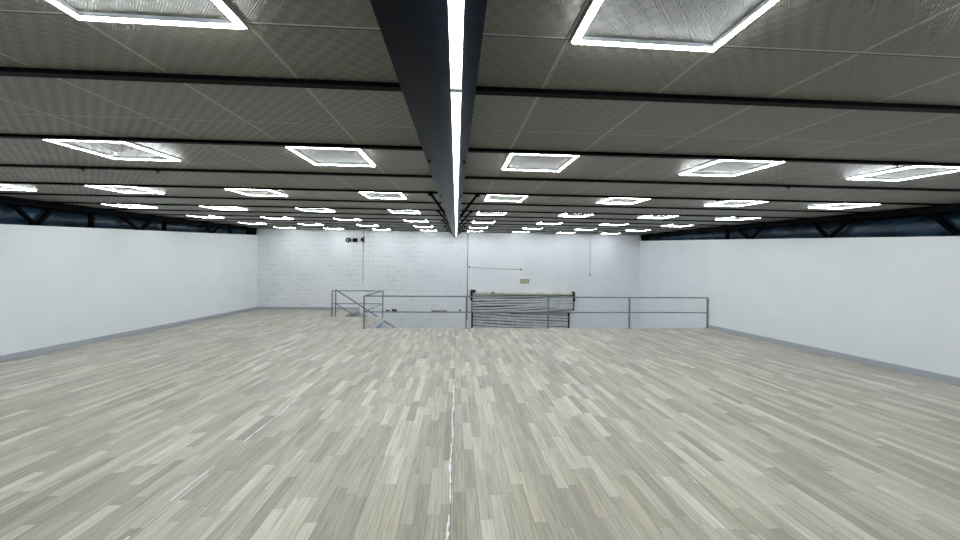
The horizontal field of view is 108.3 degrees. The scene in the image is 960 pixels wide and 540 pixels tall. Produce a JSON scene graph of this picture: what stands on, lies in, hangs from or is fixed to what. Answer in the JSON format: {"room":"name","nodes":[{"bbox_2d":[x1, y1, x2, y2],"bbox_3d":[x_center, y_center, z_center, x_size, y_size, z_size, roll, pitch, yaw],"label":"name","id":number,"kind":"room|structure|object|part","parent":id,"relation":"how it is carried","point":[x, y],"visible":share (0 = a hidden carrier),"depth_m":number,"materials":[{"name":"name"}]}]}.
{"room":"empty warehouse loft","nodes":[
{"label":"empty warehouse loft","id":0,"kind":"room"},
{"bbox_2d":[0,208,257,355],"bbox_3d":[-8.511,1.346,6.070,0.825,6.400,15.953,1,0,-7],"label":"wall","id":1,"kind":"structure","parent":0,"point":[59,285],"depth_m":7.78,"materials":[{"name":"white paint"}]},
{"bbox_2d":[7,203,55,225],"bbox_3d":[-8.193,-1.045,6.357,0.087,0.514,0.862,1,0,-6],"label":"truss web","id":2,"kind":"object","parent":1,"relation":"on","point":[24,215],"visible":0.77,"depth_m":6.32,"materials":[{"name":"black paint"}]},
{"bbox_2d":[85,212,95,227],"bbox_3d":[-8.313,-1.103,7.419,0.100,0.412,0.180,1,0,-4],"label":"truss web","id":3,"kind":"object","parent":1,"relation":"attached to","point":[91,216],"visible":0.85,"depth_m":7.39,"materials":[{"name":"black paint"}]},
{"bbox_2d":[0,203,245,234],"bbox_3d":[-8.546,-0.885,6.040,0.673,1.569,15.288,1,0,-7],"label":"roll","id":4,"kind":"object","parent":1,"relation":"attached to","point":[60,218],"visible":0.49,"depth_m":7.43,"materials":[{"name":"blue metal"}]},
{"bbox_2d":[0,195,255,230],"bbox_3d":[-8.149,-1.237,6.108,0.085,1.081,15.920,1,0,-7],"label":"trim","id":5,"kind":"structure","parent":1,"relation":"attached to","point":[3,199],"depth_m":7.59,"materials":[{"name":"black paint"}]},
{"bbox_2d":[0,307,256,361],"bbox_3d":[-8.103,1.498,6.098,0.014,0.105,15.917,1,0,-7],"label":"baseboard","id":6,"kind":"structure","parent":1,"relation":"attached to","point":[22,354],"depth_m":7.61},
{"bbox_2d":[118,216,154,229],"bbox_3d":[-8.442,-1.195,8.547,0.088,0.484,1.246,1,0,-6],"label":"truss web","id":7,"kind":"object","parent":1,"relation":"on","point":[123,218],"visible":0.74,"depth_m":8.50,"materials":[{"name":"black paint"}]},
{"bbox_2d":[160,221,166,230],"bbox_3d":[-8.538,-1.232,9.389,0.100,0.364,0.180,1,0,-4],"label":"truss web","id":8,"kind":"object","parent":1,"relation":"attached to","point":[164,223],"visible":0.75,"depth_m":9.35,"materials":[{"name":"black paint"}]},
{"bbox_2d":[202,225,219,232],"bbox_3d":[-8.759,-1.373,11.331,0.087,0.417,1.046,1,0,-6],"label":"truss web","id":9,"kind":"object","parent":1,"relation":"on","point":[204,226],"visible":0.74,"depth_m":11.22,"materials":[{"name":"black paint"}]},
{"bbox_2d":[257,228,640,327],"bbox_3d":[-1.024,1.473,14.567,16.804,6.400,0.200,1,0,-3],"label":"wall","id":10,"kind":"structure","parent":0,"point":[296,267],"depth_m":14.44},
{"bbox_2d":[257,307,359,309],"bbox_3d":[-6.974,1.556,14.130,4.071,0.105,0.014,1,0,-3],"label":"baseboard","id":11,"kind":"structure","parent":10,"relation":"attached to","point":[305,308],"depth_m":14.13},
{"bbox_2d":[467,247,467,311],"bbox_3d":[-0.521,0.258,14.485,0.044,3.680,0.032,1,0,-3],"label":"conduit","id":12,"kind":"object","parent":10,"relation":"attached to","point":[467,247],"visible":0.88,"depth_m":14.47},
{"bbox_2d":[470,290,574,327],"bbox_3d":[1.776,2.772,14.515,4.390,3.860,0.200,1,0,-3],"label":"roller shutter","id":13,"kind":"object","parent":10,"relation":"attached to","point":[478,304],"visible":0.27,"depth_m":14.50,"materials":[{"name":"metal"}]},
{"bbox_3d":[-0.343,2.955,14.447,0.055,3.450,0.100,1,0,-3],"label":"guide rail","id":14,"kind":"part","parent":13,"relation":"part of","materials":[{"name":"grey metal"}]},
{"bbox_2d":[520,279,528,282],"bbox_3d":[1.875,0.472,14.622,0.380,0.170,0.021,1,0,-3],"label":"wall plate","id":15,"kind":"object","parent":10,"relation":"attached to","point":[521,280],"visible":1,"depth_m":14.61,"materials":[{"name":"beige plastic"}]},
{"bbox_2d":[0,309,959,539],"bbox_3d":[-0.748,1.725,6.616,15.584,0.190,15.921,1,0,-4],"label":"floor","id":16,"kind":"structure","parent":0,"point":[97,439],"depth_m":3.35,"materials":[{"name":"wood"}]},
{"bbox_2d":[124,399,296,539],"bbox_3d":[-2.174,1.594,3.069,0.031,0.002,2.440,1,0,-4],"label":"floor line","id":17,"kind":"object","parent":16,"relation":"on","point":[296,399],"depth_m":2.76,"materials":[{"name":"white paint"}]},
{"bbox_2d":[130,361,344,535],"bbox_3d":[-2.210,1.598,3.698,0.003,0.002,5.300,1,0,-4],"label":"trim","id":18,"kind":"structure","parent":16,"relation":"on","point":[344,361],"depth_m":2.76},
{"bbox_2d":[335,291,395,327],"bbox_3d":[-3.412,2.213,12.193,3.299,3.043,0.044,1,0,-4],"label":"stair handrail","id":19,"kind":"object","parent":16,"relation":"on","point":[335,291],"visible":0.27,"depth_m":12.11,"materials":[{"name":"grey metal"}]},
{"bbox_2d":[445,385,454,539],"bbox_3d":[-0.269,1.615,3.298,0.036,0.002,3.234,1,0,-3],"label":"floor line","id":20,"kind":"object","parent":16,"relation":"on","point":[449,467],"depth_m":2.83,"materials":[{"name":"white paint"}]},
{"bbox_2d":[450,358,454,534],"bbox_3d":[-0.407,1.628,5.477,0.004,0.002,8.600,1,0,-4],"label":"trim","id":21,"kind":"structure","parent":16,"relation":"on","point":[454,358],"depth_m":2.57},
{"bbox_2d":[331,290,708,328],"bbox_3d":[0.822,1.214,11.138,11.793,0.917,2.548,1,0,-4],"label":"guard railing","id":22,"kind":"object","parent":16,"relation":"on","point":[368,295],"visible":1,"depth_m":9.98,"materials":[{"name":"grey metal"}]},
{"bbox_3d":[-5.101,1.165,11.971,0.036,0.900,0.036,1,0,-4],"label":"post","id":23,"kind":"part","parent":22,"relation":"part of","materials":[{"name":"grey metal"}]},
{"bbox_3d":[-4.239,0.725,12.033,1.720,0.034,0.036,1,0,-4],"label":"rail","id":24,"kind":"part","parent":22,"relation":"part of","materials":[{"name":"grey metal"}]},
{"bbox_3d":[-4.243,1.165,12.030,1.720,0.028,0.030,1,0,-4],"label":"rail","id":25,"kind":"part","parent":22,"relation":"part of","materials":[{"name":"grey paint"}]},
{"bbox_3d":[-3.214,1.172,9.620,0.038,0.900,0.038,1,0,-4],"label":"post","id":26,"kind":"part","parent":22,"relation":"part of","materials":[{"name":"grey metal"}]},
{"bbox_3d":[-3.385,1.184,12.089,0.036,0.900,0.036,1,0,-4],"label":"post","id":27,"kind":"part","parent":22,"relation":"part of","materials":[{"name":"grey metal"}]},
{"bbox_3d":[-0.391,1.202,9.816,0.038,0.900,0.038,1,0,-4],"label":"post","id":28,"kind":"part","parent":22,"relation":"part of","materials":[{"name":"grey metal"}]},
{"bbox_3d":[1.777,0.776,9.968,9.998,0.034,0.036,1,0,-4],"label":"rail","id":29,"kind":"part","parent":22,"relation":"part of","materials":[{"name":"grey metal"}]},
{"bbox_3d":[1.772,1.216,9.965,9.998,0.030,0.032,1,0,-4],"label":"rail","id":30,"kind":"part","parent":22,"relation":"part of","materials":[{"name":"grey metal"}]},
{"bbox_3d":[1.958,1.228,9.978,0.038,0.900,0.038,1,0,-4],"label":"post","id":31,"kind":"part","parent":22,"relation":"part of","materials":[{"name":"grey metal"}]},
{"bbox_3d":[4.367,1.254,10.145,0.038,0.900,0.038,1,0,-4],"label":"post","id":32,"kind":"part","parent":22,"relation":"part of","materials":[{"name":"grey metal"}]},
{"bbox_3d":[6.759,1.280,10.310,0.038,0.900,0.038,1,0,-4],"label":"post","id":33,"kind":"part","parent":22,"relation":"part of","materials":[{"name":"grey metal"}]},
{"bbox_2d":[582,384,708,494],"bbox_3d":[1.569,1.637,3.760,0.022,0.002,2.496,1,0,-4],"label":"floor line","id":34,"kind":"object","parent":16,"relation":"on","point":[582,384],"depth_m":3.39,"materials":[{"name":"white paint"}]},
{"bbox_2d":[556,360,761,539],"bbox_3d":[1.566,1.640,3.959,0.003,0.002,5.300,1,0,-4],"label":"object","id":35,"kind":"structure","parent":16,"relation":"on","point":[556,360],"depth_m":2.83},
{"bbox_2d":[0,0,959,234],"bbox_3d":[-0.519,-1.214,6.686,15.926,0.972,16.000,1,0,-4],"label":"ceiling","id":36,"kind":"structure","parent":0,"point":[882,51],"depth_m":2.03,"materials":[{"name":"tile"}]},
{"bbox_2d":[0,184,36,190],"bbox_3d":[-6.867,-1.178,4.859,0.592,0.053,0.592,1,0,-4],"label":"ceiling light","id":37,"kind":"object","parent":36,"relation":"attached to","point":[21,188],"visible":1,"depth_m":5.08,"materials":[{"name":"white paint"}]},
{"bbox_2d":[46,140,181,160],"bbox_3d":[-3.099,-1.026,2.973,0.592,0.053,0.592,1,0,-4],"label":"ceiling light","id":38,"kind":"object","parent":36,"relation":"attached to","point":[169,158],"visible":0.68,"depth_m":3.02,"materials":[{"name":"white paint"}]},
{"bbox_2d":[90,186,164,193],"bbox_3d":[-5.054,-1.157,4.959,0.592,0.053,0.592,1,0,-4],"label":"ceiling light","id":39,"kind":"object","parent":36,"relation":"attached to","point":[154,191],"visible":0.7,"depth_m":5.08,"materials":[{"name":"white paint"}]},
{"bbox_2d":[105,204,157,207],"bbox_3d":[-7.010,-1.288,6.945,0.592,0.053,0.592,1,0,-4],"label":"ceiling light","id":40,"kind":"object","parent":36,"relation":"attached to","point":[105,204],"visible":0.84,"depth_m":7.10,"materials":[{"name":"white paint"}]},
{"bbox_2d":[47,0,248,28],"bbox_3d":[-1.144,-0.895,0.987,0.592,0.053,0.592,1,0,-4],"label":"ceiling light","id":41,"kind":"object","parent":36,"relation":"attached to","point":[235,22],"visible":1,"depth_m":1.25,"materials":[{"name":"white paint"}]},
{"bbox_2d":[0,67,401,91],"bbox_3d":[-3.845,-0.963,1.560,7.388,0.035,0.048,1,0,-3],"label":"ceiling beam","id":42,"kind":"structure","parent":36,"relation":"attached to","point":[4,71],"depth_m":1.68,"materials":[{"name":"black metal"}]},
{"bbox_2d":[187,215,224,217],"bbox_3d":[-7.153,-1.398,9.030,0.592,0.053,0.592,1,0,-4],"label":"ceiling light","id":43,"kind":"object","parent":36,"relation":"attached to","point":[187,215],"visible":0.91,"depth_m":9.28,"materials":[{"name":"white paint"}]},
{"bbox_2d":[0,133,422,150],"bbox_3d":[-3.940,-1.018,2.602,7.435,0.035,0.048,1,0,-3],"label":"ceiling beam","id":44,"kind":"structure","parent":36,"relation":"attached to","point":[10,136],"depth_m":2.69,"materials":[{"name":"black metal"}]},
{"bbox_2d":[0,164,432,177],"bbox_3d":[-4.035,-1.060,3.643,7.483,0.061,0.048,1,0,-3],"label":"ceiling beam","id":45,"kind":"structure","parent":36,"relation":"attached to","point":[82,168],"depth_m":3.69,"materials":[{"name":"black metal"}]},
{"bbox_2d":[0,181,437,193],"bbox_3d":[-4.130,-1.129,4.685,7.530,0.035,0.048,1,0,-3],"label":"ceiling beam","id":46,"kind":"structure","parent":36,"relation":"attached to","point":[1,182],"depth_m":4.70,"materials":[{"name":"black metal"}]},
{"bbox_2d":[0,193,441,203],"bbox_3d":[-4.225,-1.184,5.727,7.577,0.035,0.048,1,0,-3],"label":"ceiling beam","id":47,"kind":"structure","parent":36,"relation":"attached to","point":[0,193],"depth_m":5.70,"materials":[{"name":"black metal"}]},
{"bbox_2d":[202,206,247,209],"bbox_3d":[-5.197,-1.267,7.045,0.592,0.053,0.592,1,0,-4],"label":"ceiling light","id":48,"kind":"object","parent":36,"relation":"attached to","point":[202,206],"visible":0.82,"depth_m":7.24,"materials":[{"name":"white paint"}]},
{"bbox_2d":[49,201,440,210],"bbox_3d":[-4.321,-1.239,6.768,7.624,0.035,0.048,1,0,-3],"label":"ceiling beam","id":49,"kind":"structure","parent":36,"relation":"attached to","point":[49,201],"depth_m":6.73,"materials":[{"name":"black metal"}]},
{"bbox_2d":[227,189,287,195],"bbox_3d":[-3.242,-1.136,5.059,0.592,0.053,0.592,1,0,-4],"label":"ceiling light","id":50,"kind":"object","parent":36,"relation":"attached to","point":[282,194],"visible":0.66,"depth_m":5.23,"materials":[{"name":"white paint"}]},
{"bbox_2d":[102,208,444,215],"bbox_3d":[-4.416,-1.294,7.810,7.672,0.035,0.048,1,0,-3],"label":"ceiling beam","id":51,"kind":"structure","parent":36,"relation":"attached to","point":[102,208],"depth_m":7.77,"materials":[{"name":"black metal"}]},
{"bbox_2d":[264,217,292,218],"bbox_3d":[-5.341,-1.377,9.130,0.592,0.053,0.592,1,0,-4],"label":"ceiling light","id":52,"kind":"object","parent":36,"relation":"attached to","point":[264,217],"visible":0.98,"depth_m":9.38,"materials":[{"name":"white paint"}]},
{"bbox_2d":[144,214,446,219],"bbox_3d":[-4.511,-1.350,8.851,7.719,0.035,0.048,1,0,-3],"label":"ceiling beam","id":53,"kind":"structure","parent":36,"relation":"attached to","point":[144,214],"depth_m":8.81,"materials":[{"name":"black metal"}]},
{"bbox_2d":[176,218,446,223],"bbox_3d":[-4.606,-1.405,9.893,7.766,0.035,0.048,1,0,-3],"label":"ceiling beam","id":54,"kind":"structure","parent":36,"relation":"attached to","point":[176,218],"depth_m":9.85,"materials":[{"name":"black metal"}]},
{"bbox_2d":[297,208,334,211],"bbox_3d":[-3.385,-1.246,7.144,0.592,0.053,0.592,1,0,-4],"label":"ceiling light","id":55,"kind":"object","parent":36,"relation":"attached to","point":[297,208],"visible":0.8,"depth_m":7.39,"materials":[{"name":"white paint"}]},
{"bbox_2d":[201,221,445,225],"bbox_3d":[-4.701,-1.460,10.934,7.813,0.035,0.048,1,0,-3],"label":"ceiling beam","id":56,"kind":"structure","parent":36,"relation":"attached to","point":[201,221],"depth_m":10.90,"materials":[{"name":"black metal"}]},
{"bbox_2d":[287,147,375,166],"bbox_3d":[-1.287,-1.005,3.073,0.592,0.053,0.592,1,0,-4],"label":"ceiling light","id":57,"kind":"object","parent":36,"relation":"attached to","point":[361,151],"visible":0.7,"depth_m":3.18,"materials":[{"name":"white paint"}]},
{"bbox_2d":[230,224,434,227],"bbox_3d":[-4.796,-1.515,11.976,7.861,0.035,0.048,1,0,-3],"label":"ceiling beam","id":58,"kind":"structure","parent":36,"relation":"attached to","point":[230,224],"depth_m":11.94,"materials":[{"name":"black metal"}]},
{"bbox_2d":[240,226,440,229],"bbox_3d":[-4.891,-1.570,13.017,7.908,0.035,0.048,1,0,-3],"label":"ceiling beam","id":59,"kind":"structure","parent":36,"relation":"attached to","point":[240,226],"depth_m":13.00,"materials":[{"name":"metal"}]},
{"bbox_2d":[259,228,449,231],"bbox_3d":[-4.986,-1.625,14.054,7.955,0.035,0.048,1,0,-3],"label":"ceiling beam","id":60,"kind":"structure","parent":36,"relation":"attached to","point":[259,228],"depth_m":14.00,"materials":[{"name":"metal"}]},
{"bbox_2d":[360,192,406,198],"bbox_3d":[-1.430,-1.115,5.159,0.592,0.053,0.592,1,0,-4],"label":"ceiling light","id":61,"kind":"object","parent":36,"relation":"attached to","point":[402,194],"visible":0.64,"depth_m":5.41,"materials":[{"name":"white paint"}]},
{"bbox_2d":[389,210,419,213],"bbox_3d":[-1.573,-1.225,7.244,0.592,0.053,0.592,1,0,-4],"label":"ceiling light","id":62,"kind":"object","parent":36,"relation":"attached to","point":[389,210],"visible":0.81,"depth_m":7.50,"materials":[{"name":"white paint"}]},
{"bbox_2d":[370,0,486,236],"bbox_3d":[-0.488,-0.924,6.572,0.167,1.420,15.730,1,0,-4],"label":"steel beam","id":63,"kind":"structure","parent":36,"relation":"attached to","point":[415,33],"depth_m":0.69,"materials":[{"name":"black metal"}]},
{"bbox_2d":[428,193,446,217],"bbox_3d":[-0.579,-0.898,4.876,0.298,0.368,0.044,1,0,-4],"label":"brace","id":64,"kind":"object","parent":63,"relation":"attached to","point":[429,194],"visible":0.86,"depth_m":4.86,"materials":[{"name":"black paint"}]},
{"bbox_2d":[437,210,449,225],"bbox_3d":[-0.722,-1.030,6.962,0.297,0.326,0.044,1,0,-4],"label":"brace","id":65,"kind":"object","parent":63,"relation":"attached to","point":[438,211],"visible":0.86,"depth_m":6.94,"materials":[{"name":"black paint"}]},
{"bbox_2d":[448,0,463,90],"bbox_3d":[-0.009,-0.343,0.126,0.022,0.120,1.196,1,0,-4],"label":"light","id":66,"kind":"object","parent":63,"relation":"attached to","point":[455,7],"visible":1,"depth_m":0.55,"materials":[{"name":"white paint"}]},
{"bbox_2d":[451,90,460,185],"bbox_3d":[-0.091,-0.431,1.320,0.022,0.120,1.196,1,0,-4],"label":"light","id":67,"kind":"object","parent":63,"relation":"attached to","point":[455,95],"visible":0.89,"depth_m":0.96,"materials":[{"name":"white plastic"}]},
{"bbox_2d":[454,186,457,208],"bbox_3d":[-0.172,-0.519,2.514,0.022,0.120,1.196,1,0,-4],"label":"light","id":68,"kind":"object","parent":63,"relation":"attached to","point":[455,187],"visible":0.83,"depth_m":2.33,"materials":[{"name":"white plastic"}]},
{"bbox_2d":[459,211,472,225],"bbox_3d":[-0.304,-1.026,6.991,0.304,0.327,0.044,1,0,-4],"label":"brace","id":69,"kind":"object","parent":63,"relation":"attached to","point":[470,212],"visible":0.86,"depth_m":6.97,"materials":[{"name":"black paint"}]},
{"bbox_2d":[459,194,479,219],"bbox_3d":[-0.162,-0.894,4.905,0.305,0.369,0.044,1,0,-4],"label":"brace","id":70,"kind":"object","parent":63,"relation":"attached to","point":[476,195],"visible":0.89,"depth_m":4.89,"materials":[{"name":"black paint"}]},
{"bbox_2d":[477,212,506,214],"bbox_3d":[0.239,-1.204,7.344,0.592,0.053,0.592,1,0,-4],"label":"ceiling light","id":71,"kind":"object","parent":36,"relation":"attached to","point":[477,212],"visible":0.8,"depth_m":7.60,"materials":[{"name":"white paint"}]},
{"bbox_2d":[484,195,526,201],"bbox_3d":[0.383,-1.094,5.258,0.592,0.053,0.592,1,0,-4],"label":"ceiling light","id":72,"kind":"object","parent":36,"relation":"attached to","point":[487,196],"visible":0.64,"depth_m":5.51,"materials":[{"name":"white paint"}]},
{"bbox_2d":[501,154,578,171],"bbox_3d":[0.526,-0.984,3.173,0.592,0.053,0.592,1,0,-4],"label":"ceiling light","id":73,"kind":"object","parent":36,"relation":"attached to","point":[509,156],"visible":0.66,"depth_m":3.31,"materials":[{"name":"white paint"}]},
{"bbox_2d":[458,231,632,234],"bbox_3d":[2.939,-1.533,14.491,7.898,0.035,0.048,1,0,-3],"label":"ceiling beam","id":74,"kind":"structure","parent":36,"relation":"attached to","point":[458,231],"depth_m":14.48,"materials":[{"name":"metal"}]},
{"bbox_2d":[458,228,653,231],"bbox_3d":[2.997,-1.425,12.405,7.727,0.035,0.048,1,0,-3],"label":"ceiling beam","id":75,"kind":"structure","parent":36,"relation":"attached to","point":[458,228],"depth_m":12.39,"materials":[{"name":"metal"}]},
{"bbox_2d":[462,230,654,233],"bbox_3d":[2.968,-1.479,13.450,7.813,0.035,0.048,1,0,-3],"label":"ceiling beam","id":76,"kind":"structure","parent":36,"relation":"attached to","point":[462,230],"depth_m":13.41,"materials":[{"name":"metal"}]},
{"bbox_2d":[459,226,685,230],"bbox_3d":[3.026,-1.370,11.360,7.642,0.035,0.048,1,0,-3],"label":"ceiling beam","id":77,"kind":"structure","parent":36,"relation":"attached to","point":[459,226],"depth_m":11.35,"materials":[{"name":"metal"}]},
{"bbox_2d":[558,214,592,216],"bbox_3d":[2.052,-1.182,7.444,0.592,0.053,0.592,1,0,-4],"label":"ceiling light","id":78,"kind":"object","parent":36,"relation":"attached to","point":[561,214],"visible":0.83,"depth_m":7.71,"materials":[{"name":"white paint"}]},
{"bbox_2d":[462,223,704,228],"bbox_3d":[3.054,-1.316,10.315,7.556,0.035,0.048,1,0,-3],"label":"ceiling beam","id":79,"kind":"structure","parent":36,"relation":"attached to","point":[462,223],"depth_m":10.29,"materials":[{"name":"metal"}]},
{"bbox_2d":[459,220,731,225],"bbox_3d":[3.113,-1.261,9.271,7.530,0.035,0.048,1,0,-3],"label":"ceiling beam","id":80,"kind":"structure","parent":36,"relation":"attached to","point":[459,220],"depth_m":9.24,"materials":[{"name":"black metal"}]},
{"bbox_2d":[462,216,765,222],"bbox_3d":[3.181,-1.206,8.228,7.524,0.035,0.048,1,0,-3],"label":"ceiling beam","id":81,"kind":"structure","parent":36,"relation":"attached to","point":[462,216],"depth_m":8.21,"materials":[{"name":"black metal"}]},
{"bbox_2d":[596,198,647,203],"bbox_3d":[2.195,-1.073,5.358,0.592,0.053,0.592,1,0,-4],"label":"ceiling light","id":82,"kind":"object","parent":36,"relation":"attached to","point":[601,201],"visible":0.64,"depth_m":5.56,"materials":[{"name":"white paint"}]},
{"bbox_2d":[461,210,809,218],"bbox_3d":[3.250,-1.151,7.185,7.517,0.035,0.048,1,0,-3],"label":"ceiling beam","id":83,"kind":"structure","parent":36,"relation":"attached to","point":[461,210],"depth_m":7.16,"materials":[{"name":"black metal"}]},
{"bbox_2d":[637,215,674,218],"bbox_3d":[3.864,-1.161,7.544,0.592,0.053,0.592,1,0,-4],"label":"ceiling light","id":84,"kind":"object","parent":36,"relation":"attached to","point":[647,215],"visible":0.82,"depth_m":7.71,"materials":[{"name":"white paint"}]},
{"bbox_2d":[461,203,867,212],"bbox_3d":[3.318,-1.096,6.142,7.511,0.035,0.048,1,0,-3],"label":"ceiling beam","id":85,"kind":"structure","parent":36,"relation":"attached to","point":[461,203],"depth_m":6.12,"materials":[{"name":"black metal"}]},
{"bbox_2d":[570,0,778,51],"bbox_3d":[0.669,-0.874,1.087,0.592,0.053,0.592,1,0,-4],"label":"ceiling light","id":86,"kind":"object","parent":36,"relation":"attached to","point":[577,38],"visible":1,"depth_m":1.34,"materials":[{"name":"white paint"}]},
{"bbox_2d":[463,192,948,205],"bbox_3d":[3.386,-1.028,5.099,7.505,0.061,0.048,1,0,-3],"label":"ceiling beam","id":87,"kind":"structure","parent":36,"relation":"attached to","point":[465,193],"depth_m":5.07,"materials":[{"name":"black metal"}]},
{"bbox_2d":[465,176,959,191],"bbox_3d":[3.455,-0.974,4.056,7.499,0.061,0.048,1,0,-3],"label":"ceiling beam","id":88,"kind":"structure","parent":36,"relation":"attached to","point":[466,177],"depth_m":4.00,"materials":[{"name":"black metal"}]},
{"bbox_2d":[468,148,959,167],"bbox_3d":[3.523,-0.919,3.013,7.492,0.060,0.048,1,0,-3],"label":"ceiling beam","id":89,"kind":"structure","parent":36,"relation":"attached to","point":[473,150],"depth_m":2.91,"materials":[{"name":"black metal"}]},
{"bbox_2d":[475,86,959,113],"bbox_3d":[3.592,-0.877,1.970,7.486,0.035,0.048,1,0,-3],"label":"ceiling beam","id":90,"kind":"structure","parent":36,"relation":"attached to","point":[480,90],"depth_m":1.83,"materials":[{"name":"black metal"}]},
{"bbox_2d":[678,160,783,175],"bbox_3d":[2.338,-0.963,3.273,0.592,0.053,0.592,1,0,-4],"label":"ceiling light","id":91,"kind":"object","parent":36,"relation":"attached to","point":[685,172],"visible":0.72,"depth_m":3.33,"materials":[{"name":"white paint"}]},
{"bbox_2d":[704,201,762,206],"bbox_3d":[4.007,-1.052,5.458,0.592,0.053,0.592,1,0,-4],"label":"ceiling light","id":92,"kind":"object","parent":36,"relation":"attached to","point":[710,204],"visible":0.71,"depth_m":5.58,"materials":[{"name":"white paint"}]},
{"bbox_2d":[716,217,753,219],"bbox_3d":[5.676,-1.140,7.644,0.592,0.053,0.592,1,0,-4],"label":"ceiling light","id":93,"kind":"object","parent":36,"relation":"attached to","point":[725,217],"visible":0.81,"depth_m":7.82,"materials":[{"name":"white paint"}]},
{"bbox_2d":[807,203,879,208],"bbox_3d":[5.819,-1.030,5.558,0.592,0.053,0.592,1,0,-4],"label":"ceiling light","id":94,"kind":"object","parent":36,"relation":"attached to","point":[820,206],"visible":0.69,"depth_m":5.65,"materials":[{"name":"white paint"}]},
{"bbox_2d":[845,166,959,180],"bbox_3d":[4.150,-0.942,3.373,0.592,0.053,0.592,1,0,-4],"label":"ceiling light","id":95,"kind":"object","parent":36,"relation":"attached to","point":[904,167],"visible":0.8,"depth_m":3.43,"materials":[{"name":"white paint"}]},
{"bbox_2d":[639,240,707,327],"bbox_3d":[6.874,1.738,12.631,0.120,6.013,4.595,1,0,1],"label":"wall","id":96,"kind":"structure","parent":0,"point":[668,268],"depth_m":12.22,"materials":[{"name":"white paint"}]},
{"bbox_2d":[641,214,925,240],"bbox_3d":[7.462,-0.680,7.190,1.071,2.000,15.930,1,0,-2],"label":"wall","id":97,"kind":"structure","parent":0,"point":[644,238],"depth_m":6.68,"materials":[{"name":"white paint"}]},
{"bbox_2d":[641,203,959,237],"bbox_3d":[7.141,-1.065,7.059,0.329,1.068,15.688,1,0,-2],"label":"steel beam","id":98,"kind":"structure","parent":97,"relation":"attached to","point":[955,207],"depth_m":6.87,"materials":[{"name":"black metal"}]},
{"bbox_2d":[649,211,959,240],"bbox_3d":[7.482,-0.729,7.097,0.644,1.536,15.163,1,0,-3],"label":"duct","id":99,"kind":"object","parent":97,"relation":"attached to","point":[921,225],"visible":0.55,"depth_m":6.67,"materials":[{"name":"blue metal"}]},
{"bbox_2d":[708,236,959,377],"bbox_3d":[7.195,1.886,4.774,0.120,5.634,11.151,1,0,-4],"label":"wall","id":100,"kind":"structure","parent":0,"point":[894,300],"depth_m":6.61,"materials":[{"name":"white paint"}]},
{"bbox_2d":[725,230,729,238],"bbox_3d":[6.934,-1.031,9.727,0.100,0.355,0.180,1,0,-4],"label":"truss web","id":101,"kind":"object","parent":100,"relation":"on","point":[727,232],"visible":0.7,"depth_m":9.69,"materials":[{"name":"black paint"}]},
{"bbox_2d":[735,227,763,238],"bbox_3d":[6.979,-0.997,9.008,0.090,0.472,1.050,1,0,-4],"label":"truss web","id":102,"kind":"object","parent":100,"relation":"on","point":[759,229],"visible":0.7,"depth_m":8.87,"materials":[{"name":"black paint"}]},
{"bbox_2d":[810,220,851,237],"bbox_3d":[7.102,-0.869,7.038,0.089,0.501,0.909,1,0,-4],"label":"truss web","id":103,"kind":"object","parent":100,"relation":"on","point":[842,225],"visible":0.79,"depth_m":6.98,"materials":[{"name":"black paint"}]},
{"bbox_2d":[708,325,959,384],"bbox_3d":[7.132,1.650,4.756,0.014,0.105,11.120,1,0,-4],"label":"baseboard","id":104,"kind":"structure","parent":100,"relation":"attached to","point":[941,377],"depth_m":6.50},
{"bbox_2d":[927,213,959,235],"bbox_3d":[7.219,-0.749,5.167,0.089,0.544,0.960,1,0,-4],"label":"truss web","id":105,"kind":"object","parent":100,"relation":"on","point":[934,216],"visible":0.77,"depth_m":5.36,"materials":[{"name":"black paint"}]},
{"bbox_3d":[-0.770,4.702,10.398,16.600,0.100,8.900,1,0,-4],"label":"floor","id":106,"kind":"structure","parent":0,"visible":0},
{"bbox_2d":[345,311,385,327],"bbox_3d":[-2.672,3.263,13.298,4.436,3.188,2.015,1,0,-4],"label":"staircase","id":107,"kind":"structure","parent":106,"relation":"on","point":[358,313],"depth_m":13.90,"materials":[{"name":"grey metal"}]}
]}

